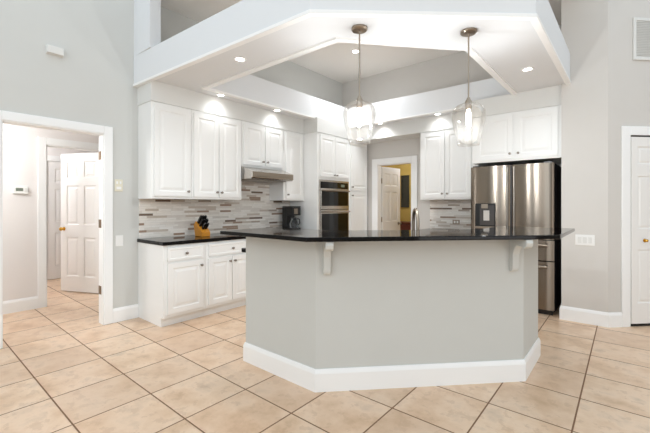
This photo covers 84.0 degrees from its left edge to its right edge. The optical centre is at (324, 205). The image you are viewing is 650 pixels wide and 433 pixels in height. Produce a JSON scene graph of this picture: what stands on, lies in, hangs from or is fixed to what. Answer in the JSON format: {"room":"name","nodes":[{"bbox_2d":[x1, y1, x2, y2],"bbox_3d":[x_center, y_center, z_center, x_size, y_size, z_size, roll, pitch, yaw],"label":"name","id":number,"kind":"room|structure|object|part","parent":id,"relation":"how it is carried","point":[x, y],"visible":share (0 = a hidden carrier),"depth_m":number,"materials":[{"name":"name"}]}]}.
{"room":"kitchen","nodes":[
{"label":"kitchen","id":0,"kind":"room"},
{"bbox_2d":[3,124,98,300],"bbox_3d":[-3.733,0.054,4.548,0.120,2.500,4.600,0,0,40],"label":"wall","id":1,"kind":"structure","parent":0,"point":[20,143],"depth_m":4.45,"materials":[{"name":"white paint"}]},
{"bbox_2d":[12,186,27,193],"bbox_3d":[-3.735,-0.183,4.427,0.030,0.090,0.150,0,0,40],"label":"thermostat","id":2,"kind":"object","parent":1,"relation":"attached to","point":[15,189],"visible":1,"depth_m":4.41,"materials":[{"name":"white plastic"}]},
{"bbox_2d":[3,296,37,313],"bbox_3d":[-4.392,1.227,3.652,0.016,0.155,2.380,0,0,40],"label":"baseboard","id":3,"kind":"structure","parent":1,"relation":"attached to","point":[29,303],"depth_m":4.43,"materials":[{"name":"white paint"}]},
{"bbox_2d":[38,137,98,307],"bbox_3d":[-3.370,0.220,4.982,0.156,2.170,0.978,0,0,40],"label":"door frame","id":4,"kind":"structure","parent":1,"relation":"in","point":[43,142],"depth_m":4.60,"materials":[{"name":"white paint"}]},
{"bbox_2d":[59,152,98,292],"bbox_3d":[-3.604,0.259,5.364,0.796,2.055,0.164,0,0,16],"label":"door","id":5,"kind":"structure","parent":4,"relation":"attached to","point":[79,228],"depth_m":5.36,"materials":[{"name":"white paint"}]},
{"bbox_2d":[47,147,94,279],"bbox_3d":[-5.292,0.054,5.848,0.120,2.500,4.600,0,0,40],"label":"wall","id":6,"kind":"structure","parent":0,"point":[52,151],"depth_m":6.45,"materials":[{"name":"white paint"}]},
{"bbox_2d":[47,155,60,279],"bbox_3d":[-4.582,0.220,6.559,0.046,2.170,0.940,0,0,40],"label":"door","id":7,"kind":"structure","parent":6,"relation":"in","point":[53,168],"depth_m":6.33,"materials":[{"name":"white paint"}]},
{"bbox_3d":[-4.582,0.220,6.559,0.046,2.170,0.940,0,0,40],"label":"casing","id":8,"kind":"part","parent":7,"relation":"part of","materials":[{"name":"white paint"}]},
{"bbox_2d":[134,0,160,55],"bbox_3d":[-2.016,-2.075,4.092,0.400,0.720,0.120,0,0,40],"label":"column","id":9,"kind":"structure","parent":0,"point":[147,13],"depth_m":4.00,"materials":[{"name":"paint"}]},
{"bbox_2d":[0,0,341,308],"bbox_3d":[-3.273,-0.996,2.992,0.120,4.600,11.400,0,0,40],"label":"wall","id":10,"kind":"structure","parent":0,"point":[93,82],"depth_m":3.90,"materials":[{"name":"grey paint"}]},
{"bbox_2d":[45,44,63,57],"bbox_3d":[-2.675,-1.530,3.580,0.044,0.084,0.148,0,0,40],"label":"door chime","id":11,"kind":"object","parent":10,"relation":"attached to","point":[49,49],"visible":1,"depth_m":3.56,"materials":[{"name":"white plastic"}]},
{"bbox_2d":[0,110,112,348],"bbox_3d":[-2.724,0.222,3.650,0.156,2.165,1.010,0,0,40],"label":"door frame","id":12,"kind":"structure","parent":10,"relation":"in","point":[105,133],"depth_m":3.93,"materials":[{"name":"white paint"}]},
{"bbox_2d":[115,179,122,191],"bbox_3d":[-2.310,-0.221,4.044,0.010,0.135,0.085,0,0,40],"label":"wall control","id":13,"kind":"object","parent":10,"relation":"attached to","point":[118,182],"visible":1,"depth_m":4.04,"materials":[{"name":"beige plastic"}]},
{"bbox_2d":[115,235,122,245],"bbox_3d":[-2.305,0.400,4.049,0.010,0.122,0.080,0,0,40],"label":"light switch","id":14,"kind":"object","parent":10,"relation":"attached to","point":[118,238],"visible":1,"depth_m":4.04,"materials":[{"name":"white plastic"}]},
{"bbox_2d":[113,304,138,322],"bbox_3d":[-2.260,1.227,4.099,0.016,0.155,0.272,0,0,40],"label":"baseboard","id":15,"kind":"structure","parent":10,"relation":"attached to","point":[124,313],"depth_m":4.09,"materials":[{"name":"white paint"}]},
{"bbox_2d":[138,101,190,198],"bbox_3d":[-1.877,-0.615,4.272,0.381,1.085,0.481,0,0,40],"label":"upper cabinet","id":16,"kind":"object","parent":10,"relation":"attached to","point":[164,130],"visible":1,"depth_m":4.14,"materials":[{"name":"white paint"}]},
{"bbox_3d":[-1.762,-0.615,4.179,0.019,1.025,0.430,0,0,40],"label":"door","id":17,"kind":"part","parent":16,"relation":"part of","materials":[{"name":"white paint"}]},
{"bbox_2d":[187,110,240,199],"bbox_3d":[-1.485,-0.615,4.742,0.381,1.085,0.738,0,0,40],"label":"upper cabinet","id":18,"kind":"object","parent":10,"relation":"attached to","point":[215,139],"visible":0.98,"depth_m":4.60,"materials":[{"name":"white paint"}]},
{"bbox_3d":[-1.482,-0.615,4.514,0.019,1.025,0.343,0,0,40],"label":"door","id":19,"kind":"part","parent":18,"relation":"part of","materials":[{"name":"white paint"}]},
{"bbox_3d":[-1.258,-0.615,4.784,0.019,1.025,0.338,0,0,40],"label":"door","id":20,"kind":"part","parent":18,"relation":"part of","materials":[{"name":"white paint"}]},
{"bbox_2d":[139,181,289,238],"bbox_3d":[-1.382,-0.070,5.154,0.011,0.920,2.454,0,0,40],"label":"backsplash","id":21,"kind":"structure","parent":10,"relation":"attached to","point":[157,217],"depth_m":4.98,"materials":[{"name":"tile"}]},
{"bbox_2d":[241,121,282,169],"bbox_3d":[-0.996,-0.844,5.328,0.381,0.627,0.785,0,0,40],"label":"upper cabinet","id":22,"kind":"object","parent":10,"relation":"attached to","point":[261,145],"visible":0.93,"depth_m":5.18,"materials":[{"name":"white paint"}]},
{"bbox_3d":[-0.999,-0.844,5.094,0.019,0.567,0.362,0,0,40],"label":"door","id":23,"kind":"part","parent":22,"relation":"part of","materials":[{"name":"white paint"}]},
{"bbox_3d":[-0.757,-0.844,5.383,0.019,0.567,0.344,0,0,40],"label":"door","id":24,"kind":"part","parent":22,"relation":"part of","materials":[{"name":"white paint"}]},
{"bbox_2d":[241,166,292,182],"bbox_3d":[-0.925,-0.438,5.265,0.546,0.180,0.775,0,0,40],"label":"range hood","id":25,"kind":"object","parent":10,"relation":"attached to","point":[249,174],"visible":0.84,"depth_m":5.05,"materials":[{"name":"silver metal"}]},
{"bbox_2d":[270,130,303,200],"bbox_3d":[-0.599,-0.615,5.804,0.381,1.085,0.452,0,0,40],"label":"upper cabinet","id":26,"kind":"object","parent":10,"relation":"attached to","point":[293,142],"visible":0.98,"depth_m":5.68,"materials":[{"name":"white paint"}]},
{"bbox_3d":[-0.482,-0.615,5.713,0.019,1.025,0.375,0,0,40],"label":"door","id":27,"kind":"part","parent":26,"relation":"part of","materials":[{"name":"white paint"}]},
{"bbox_2d":[0,278,649,432],"bbox_3d":[-1.003,1.355,2.465,15.700,0.100,13.500,0,0,40],"label":"floor","id":28,"kind":"structure","parent":0,"point":[62,370],"depth_m":2.54,"materials":[{"name":"tile"}]},
{"bbox_2d":[138,242,204,326],"bbox_3d":[-1.764,0.868,4.189,0.661,0.874,0.498,0,0,40],"label":"base cabinet","id":29,"kind":"object","parent":28,"relation":"on","point":[171,278],"visible":1,"depth_m":3.99,"materials":[{"name":"white paint"}]},
{"bbox_3d":[-1.542,0.529,4.006,0.019,0.140,0.422,0,0,40],"label":"drawer","id":30,"kind":"part","parent":29,"relation":"part of","materials":[{"name":"white paint"}]},
{"bbox_3d":[-1.542,0.897,4.006,0.019,0.545,0.422,0,0,40],"label":"door","id":31,"kind":"part","parent":29,"relation":"part of","materials":[{"name":"white paint"}]},
{"bbox_2d":[137,233,245,245],"bbox_3d":[-1.150,0.410,4.946,0.634,0.040,2.477,0,0,40],"label":"countertop","id":32,"kind":"structure","parent":29,"relation":"on","point":[186,239],"depth_m":4.22,"materials":[{"name":"black stone"}]},
{"bbox_2d":[194,221,209,236],"bbox_3d":[-1.552,0.298,4.551,0.194,0.183,0.116,0,0,40],"label":"knife block","id":33,"kind":"object","parent":32,"relation":"on","point":[198,230],"visible":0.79,"depth_m":4.51,"materials":[{"name":"brown wood"}]},
{"bbox_2d":[282,206,300,228],"bbox_3d":[-0.536,0.204,5.788,0.240,0.372,0.190,0,0,40],"label":"coffee maker","id":34,"kind":"object","parent":32,"relation":"on","point":[288,212],"visible":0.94,"depth_m":5.73,"materials":[{"name":"black plastic"}]},
{"bbox_3d":[-0.592,0.197,5.834,0.095,0.324,0.190,0,0,40],"label":"water tank","id":35,"kind":"part","parent":34,"relation":"part of","materials":[{"name":"black plastic"}]},
{"bbox_2d":[203,239,245,315],"bbox_3d":[-1.373,0.868,4.658,0.661,0.874,0.720,0,0,40],"label":"base cabinet","id":36,"kind":"object","parent":28,"relation":"on","point":[225,263],"visible":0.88,"depth_m":4.39,"materials":[{"name":"white paint"}]},
{"bbox_3d":[-1.259,0.897,4.345,0.019,0.545,0.320,0,0,40],"label":"door","id":37,"kind":"part","parent":36,"relation":"part of","materials":[{"name":"white paint"}]},
{"bbox_3d":[-1.151,0.529,4.474,0.019,0.140,0.658,0,0,40],"label":"drawer","id":38,"kind":"part","parent":36,"relation":"part of","materials":[{"name":"white paint"}]},
{"bbox_3d":[-1.045,0.897,4.601,0.019,0.545,0.328,0,0,40],"label":"door","id":39,"kind":"part","parent":36,"relation":"part of","materials":[{"name":"white paint"}]},
{"bbox_2d":[290,132,348,229],"bbox_3d":[-0.068,0.073,6.214,0.671,2.462,0.852,0,0,40],"label":"tall cabinet","id":40,"kind":"object","parent":28,"relation":"on","point":[326,157],"visible":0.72,"depth_m":5.85,"materials":[{"name":"white paint"}]},
{"bbox_3d":[0.042,-0.793,5.889,0.019,0.665,0.375,0,0,40],"label":"door","id":41,"kind":"part","parent":40,"relation":"part of","materials":[{"name":"white paint"}]},
{"bbox_2d":[319,179,349,229],"bbox_3d":[-0.026,0.187,6.190,0.629,1.189,0.794,0,0,40],"label":"wall oven","id":42,"kind":"object","parent":40,"relation":"in","point":[334,211],"visible":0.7,"depth_m":5.98,"materials":[{"name":"silver metal"}]},
{"bbox_3d":[0.163,0.407,6.032,0.027,0.665,0.734,0,0,40],"label":"oven door","id":43,"kind":"part","parent":42,"relation":"part of","materials":[{"name":"silver metal"}]},
{"bbox_3d":[0.163,-0.102,6.032,0.027,0.340,0.734,0,0,40],"label":"oven door","id":44,"kind":"part","parent":42,"relation":"part of","materials":[{"name":"silver metal"}]},
{"bbox_3d":[0.160,-0.327,6.035,0.019,0.098,0.734,0,0,40],"label":"control panel","id":45,"kind":"part","parent":42,"relation":"part of","materials":[{"name":"black glass"}]},
{"bbox_3d":[0.175,0.419,6.023,0.002,0.560,0.704,0,0,40],"label":"glass panel","id":46,"kind":"part","parent":42,"relation":"part of","materials":[{"name":"black glass"}]},
{"bbox_3d":[0.175,-0.106,6.023,0.002,0.240,0.704,0,0,40],"label":"glass panel","id":47,"kind":"part","parent":42,"relation":"part of","materials":[{"name":"black glass"}]},
{"bbox_3d":[0.195,0.110,6.006,0.055,0.025,0.694,0,0,40],"label":"handle","id":48,"kind":"part","parent":42,"relation":"part of","materials":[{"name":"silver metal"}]},
{"bbox_3d":[0.195,-0.236,6.006,0.055,0.025,0.694,0,0,40],"label":"handle","id":49,"kind":"part","parent":42,"relation":"part of","materials":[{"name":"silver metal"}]},
{"bbox_3d":[0.290,-0.793,6.186,0.019,0.665,0.382,0,0,40],"label":"door","id":50,"kind":"part","parent":40,"relation":"part of","materials":[{"name":"white paint"}]},
{"bbox_2d":[349,139,366,229],"bbox_3d":[0.393,0.073,6.766,0.671,2.462,0.585,0,0,40],"label":"pantry cabinet","id":51,"kind":"object","parent":28,"relation":"on","point":[357,150],"visible":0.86,"depth_m":6.54,"materials":[{"name":"white paint"}]},
{"bbox_3d":[0.616,0.467,6.576,0.019,1.395,0.520,0,0,40],"label":"door","id":52,"kind":"part","parent":51,"relation":"part of","materials":[{"name":"white paint"}]},
{"bbox_3d":[0.616,-0.693,6.576,0.019,0.865,0.520,0,0,40],"label":"door","id":53,"kind":"part","parent":51,"relation":"part of","materials":[{"name":"white paint"}]},
{"bbox_2d":[243,237,540,391],"bbox_3d":[0.594,0.771,2.959,2.558,1.066,1.229,0,0,-1],"label":"kitchen island","id":54,"kind":"object","parent":28,"relation":"on","point":[359,315],"visible":0.94,"depth_m":2.62,"materials":[{"name":"paint"}]},
{"bbox_3d":[0.601,1.227,2.865,2.560,0.155,0.652,0,0,-2],"label":"baseboard","id":55,"kind":"part","parent":54,"relation":"part of","materials":[{"name":"white paint"}]},
{"bbox_2d":[220,226,574,241],"bbox_3d":[0.700,0.223,2.953,3.089,0.030,1.108,0,0,-6],"label":"countertop","id":56,"kind":"structure","parent":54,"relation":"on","point":[499,232],"depth_m":2.56,"materials":[{"name":"black stone"}]},
{"bbox_3d":[0.488,0.411,3.261,1.970,0.037,1.548,0,0,40],"label":"island countertop","id":57,"kind":"structure","parent":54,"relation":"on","visible":0},
{"bbox_2d":[412,208,419,229],"bbox_3d":[0.837,0.208,3.214,0.122,0.368,0.168,0,0,-5],"label":"kitchen faucet","id":58,"kind":"object","parent":57,"relation":"on","point":[415,210],"visible":0.58,"depth_m":3.17,"materials":[{"name":"silver metal"}]},
{"bbox_2d":[400,221,410,229],"bbox_3d":[1.825,0.840,8.040,0.940,0.930,0.476,0,0,40],"label":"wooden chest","id":59,"kind":"object","parent":28,"relation":"on","point":[406,225],"visible":0.02,"depth_m":7.84,"materials":[{"name":"red wood"}]},
{"bbox_3d":[1.696,0.552,7.885,0.840,0.245,0.018,0,0,40],"label":"drawer","id":60,"kind":"part","parent":59,"relation":"part of","materials":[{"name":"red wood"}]},
{"bbox_2d":[471,161,560,315],"bbox_3d":[2.543,0.394,4.804,0.953,1.822,0.856,0,0,40],"label":"refrigerator","id":61,"kind":"object","parent":28,"relation":"on","point":[521,195],"visible":0.62,"depth_m":4.43,"materials":[{"name":"silver metal"}]},
{"bbox_3d":[2.095,0.132,4.670,0.180,0.255,0.005,0,0,40],"label":"dispenser panel","id":62,"kind":"part","parent":61,"relation":"part of","materials":[{"name":"grey plastic"}]},
{"bbox_3d":[2.146,-0.046,4.698,0.480,0.911,0.086,0,0,40],"label":"door","id":63,"kind":"part","parent":61,"relation":"part of","materials":[{"name":"silver metal"}]},
{"bbox_3d":[2.292,-0.053,4.542,0.024,0.855,0.026,0,0,40],"label":"pocket handle","id":64,"kind":"part","parent":61,"relation":"part of","materials":[{"name":"grey metal"}]},
{"bbox_3d":[2.351,-0.053,4.493,0.024,0.855,0.026,0,0,40],"label":"pocket handle","id":65,"kind":"part","parent":61,"relation":"part of","materials":[{"name":"grey metal"}]},
{"bbox_3d":[2.520,-0.046,4.386,0.453,0.911,0.086,0,0,40],"label":"door","id":66,"kind":"part","parent":61,"relation":"part of","materials":[{"name":"silver metal"}]},
{"bbox_3d":[2.347,1.277,4.569,0.921,0.055,0.034,0,0,40],"label":"kick plate","id":67,"kind":"part","parent":61,"relation":"part of","materials":[{"name":"black plastic"}]},
{"bbox_3d":[2.331,0.958,4.550,0.953,0.570,0.076,0,0,40],"label":"drawer","id":68,"kind":"part","parent":61,"relation":"part of","materials":[{"name":"silver metal"}]},
{"bbox_3d":[2.331,0.539,4.550,0.953,0.240,0.076,0,0,40],"label":"drawer","id":69,"kind":"part","parent":61,"relation":"part of","materials":[{"name":"silver metal"}]},
{"bbox_3d":[1.901,0.868,5.508,0.900,0.874,0.662,0,0,40],"label":"base cabinet","id":70,"kind":"object","parent":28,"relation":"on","visible":0},
{"bbox_2d":[420,228,454,229],"bbox_3d":[1.901,0.410,5.528,0.935,0.040,0.634,0,0,40],"label":"countertop","id":71,"kind":"structure","parent":70,"relation":"on","point":[428,228],"depth_m":5.78,"materials":[{"name":"black stone"}]},
{"bbox_2d":[161,0,560,83],"bbox_3d":[0.631,-2.486,4.400,4.070,0.100,3.995,0,0,40],"label":"ceiling","id":72,"kind":"structure","parent":0,"point":[336,61],"depth_m":5.84,"materials":[{"name":"white paint"}]},
{"bbox_2d":[381,164,410,221],"bbox_3d":[1.522,0.004,7.599,3.240,2.600,1.820,0,0,40],"label":"wall","id":73,"kind":"structure","parent":0,"point":[405,169],"depth_m":8.35,"materials":[{"name":"yellow paint"}]},
{"bbox_2d":[401,175,408,206],"bbox_3d":[1.850,-0.316,8.335,0.196,0.736,0.030,0,0,40],"label":"framed picture","id":74,"kind":"object","parent":73,"relation":"attached to","point":[404,179],"visible":1,"depth_m":8.33},
{"bbox_2d":[342,25,560,229],"bbox_3d":[1.845,-0.996,6.067,3.799,4.600,0.120,0,0,40],"label":"wall","id":75,"kind":"structure","parent":0,"point":[450,70],"depth_m":6.31,"materials":[{"name":"paint"}]},
{"bbox_2d":[137,81,560,143],"bbox_3d":[0.540,-1.272,4.504,3.798,0.228,3.951,0,0,40],"label":"soffit","id":76,"kind":"structure","parent":75,"relation":"attached to","point":[156,91],"depth_m":4.87,"materials":[{"name":"white paint"}]},
{"bbox_2d":[134,0,569,128],"bbox_3d":[0.559,-1.550,4.460,3.883,0.330,3.995,0,0,40],"label":"ceiling soffit","id":77,"kind":"structure","parent":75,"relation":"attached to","point":[509,47],"depth_m":3.27,"materials":[{"name":"paint"}]},
{"bbox_2d":[234,57,245,61],"bbox_3d":[-0.806,-1.381,3.425,0.116,0.008,0.116,0,0,40],"label":"recessed light","id":78,"kind":"object","parent":77,"relation":"attached to","point":[239,59],"visible":1,"depth_m":3.42,"materials":[{"name":"white paint"}]},
{"bbox_2d":[351,24,367,126],"bbox_3d":[0.270,-0.931,2.825,0.259,0.908,0.259,0,0,40],"label":"pendant light","id":79,"kind":"object","parent":77,"relation":"hanging from","point":[359,29],"visible":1,"depth_m":2.81,"materials":[{"name":"silver metal"}]},
{"bbox_2d":[356,95,362,107],"bbox_3d":[0.270,-0.808,2.825,0.052,0.095,0.051,0,0,40],"label":"socket","id":80,"kind":"object","parent":79,"relation":"attached to","point":[359,101],"depth_m":2.81,"materials":[{"name":"silver metal"}]},
{"bbox_3d":[0.270,-1.101,2.825,0.013,0.510,0.012,0,0,40],"label":"rod","id":81,"kind":"part","parent":79,"relation":"part of","materials":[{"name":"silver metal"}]},
{"bbox_3d":[0.270,-0.688,2.825,0.044,0.155,0.044,0,0,40],"label":"bulb","id":82,"kind":"part","parent":79,"relation":"part of","materials":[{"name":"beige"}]},
{"bbox_2d":[460,27,476,127],"bbox_3d":[1.142,-0.931,2.873,0.259,0.908,0.259,0,0,40],"label":"pendant light","id":83,"kind":"object","parent":77,"relation":"hanging from","point":[470,31],"visible":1,"depth_m":2.86,"materials":[{"name":"silver metal"}]},
{"bbox_2d":[465,97,471,109],"bbox_3d":[1.142,-0.808,2.873,0.052,0.095,0.051,0,0,40],"label":"socket","id":84,"kind":"object","parent":83,"relation":"attached to","point":[468,103],"depth_m":2.85,"materials":[{"name":"silver metal"}]},
{"bbox_3d":[1.142,-1.101,2.873,0.013,0.510,0.012,0,0,40],"label":"rod","id":85,"kind":"part","parent":83,"relation":"part of","materials":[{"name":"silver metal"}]},
{"bbox_3d":[1.142,-0.688,2.873,0.044,0.155,0.044,0,0,40],"label":"bulb","id":86,"kind":"part","parent":83,"relation":"part of","materials":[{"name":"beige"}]},
{"bbox_2d":[521,67,533,71],"bbox_3d":[2.061,-1.381,3.676,0.116,0.008,0.116,0,0,40],"label":"recessed light","id":87,"kind":"object","parent":77,"relation":"attached to","point":[526,68],"visible":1,"depth_m":3.67,"materials":[{"name":"white paint"}]},
{"bbox_2d":[201,37,516,127],"bbox_3d":[0.552,-1.379,4.466,2.815,0.023,2.905,0,0,40],"label":"trim","id":88,"kind":"structure","parent":75,"relation":"attached to","point":[472,52],"depth_m":3.49,"materials":[{"name":"white paint"}]},
{"bbox_2d":[372,155,416,229],"bbox_3d":[1.277,0.225,6.540,0.910,2.160,0.156,0,0,40],"label":"door frame","id":89,"kind":"structure","parent":75,"relation":"in","point":[376,163],"depth_m":6.71,"materials":[{"name":"white paint"}]},
{"bbox_2d":[381,167,401,229],"bbox_3d":[1.280,0.282,7.041,0.164,2.020,0.613,0,0,45],"label":"door","id":90,"kind":"structure","parent":89,"relation":"attached to","point":[390,177],"depth_m":7.01,"materials":[{"name":"white paint"}]},
{"bbox_2d":[430,200,470,229],"bbox_3d":[2.102,0.153,5.766,0.890,0.474,0.011,0,0,40],"label":"backsplash","id":91,"kind":"structure","parent":75,"relation":"attached to","point":[443,213],"depth_m":5.82,"materials":[{"name":"tile"}]},
{"bbox_2d":[420,126,482,199],"bbox_3d":[1.970,-0.622,5.615,0.900,1.072,0.411,0,0,40],"label":"upper cabinet","id":92,"kind":"object","parent":75,"relation":"attached to","point":[446,164],"visible":0.89,"depth_m":5.49,"materials":[{"name":"white paint"}]},
{"bbox_3d":[1.685,-0.622,5.641,0.370,1.012,0.019,0,0,40],"label":"door","id":93,"kind":"part","parent":92,"relation":"part of","materials":[{"name":"white paint"}]},
{"bbox_3d":[1.989,-0.622,5.388,0.380,1.012,0.019,0,0,40],"label":"door","id":94,"kind":"part","parent":92,"relation":"part of","materials":[{"name":"white paint"}]},
{"bbox_2d":[472,105,560,166],"bbox_3d":[2.596,-0.854,4.787,1.000,0.607,0.881,0,0,40],"label":"upper cabinet","id":95,"kind":"object","parent":75,"relation":"attached to","point":[531,136],"visible":0.94,"depth_m":4.45,"materials":[{"name":"white paint"}]},
{"bbox_3d":[2.163,-0.854,4.630,0.447,0.547,0.019,0,0,40],"label":"door","id":96,"kind":"part","parent":95,"relation":"part of","materials":[{"name":"white paint"}]},
{"bbox_3d":[2.529,-0.854,4.324,0.440,0.547,0.019,0,0,40],"label":"door","id":97,"kind":"part","parent":95,"relation":"part of","materials":[{"name":"white paint"}]},
{"bbox_2d":[561,0,649,312],"bbox_3d":[5.874,-0.996,3.464,6.392,4.600,1.322,0,0,21],"label":"wall","id":98,"kind":"structure","parent":0,"point":[608,90],"depth_m":3.92,"materials":[{"name":"paint"}]},
{"bbox_2d":[133,9,570,87],"bbox_3d":[0.264,-1.381,3.359,4.990,0.028,1.594,0,0,1],"label":"trim","id":99,"kind":"structure","parent":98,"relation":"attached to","point":[533,18],"depth_m":2.66,"materials":[{"name":"white paint"}]},
{"bbox_2d":[575,234,594,245],"bbox_3d":[2.869,0.387,3.987,0.175,0.118,0.010,0,0,40],"label":"light switch","id":100,"kind":"object","parent":98,"relation":"attached to","point":[588,240],"visible":1,"depth_m":3.98,"materials":[{"name":"white plastic"}]},
{"bbox_2d":[559,306,621,327],"bbox_3d":[2.965,1.227,4.002,0.598,0.155,0.166,0,0,40],"label":"baseboard","id":101,"kind":"structure","parent":98,"relation":"attached to","point":[604,319],"depth_m":3.94,"materials":[{"name":"white paint"}]},
{"bbox_2d":[621,126,649,326],"bbox_3d":[3.882,0.230,3.909,1.410,2.150,0.057,0,0,-5],"label":"door","id":102,"kind":"structure","parent":98,"relation":"in","point":[635,147],"depth_m":3.87,"materials":[{"name":"white paint"}]},
{"bbox_2d":[633,17,649,60],"bbox_3d":[3.586,-1.788,3.904,0.550,0.455,0.017,0,0,-5],"label":"air vent","id":103,"kind":"object","parent":98,"relation":"in","point":[641,26],"visible":1,"depth_m":3.89,"materials":[{"name":"white metal"}]}
]}

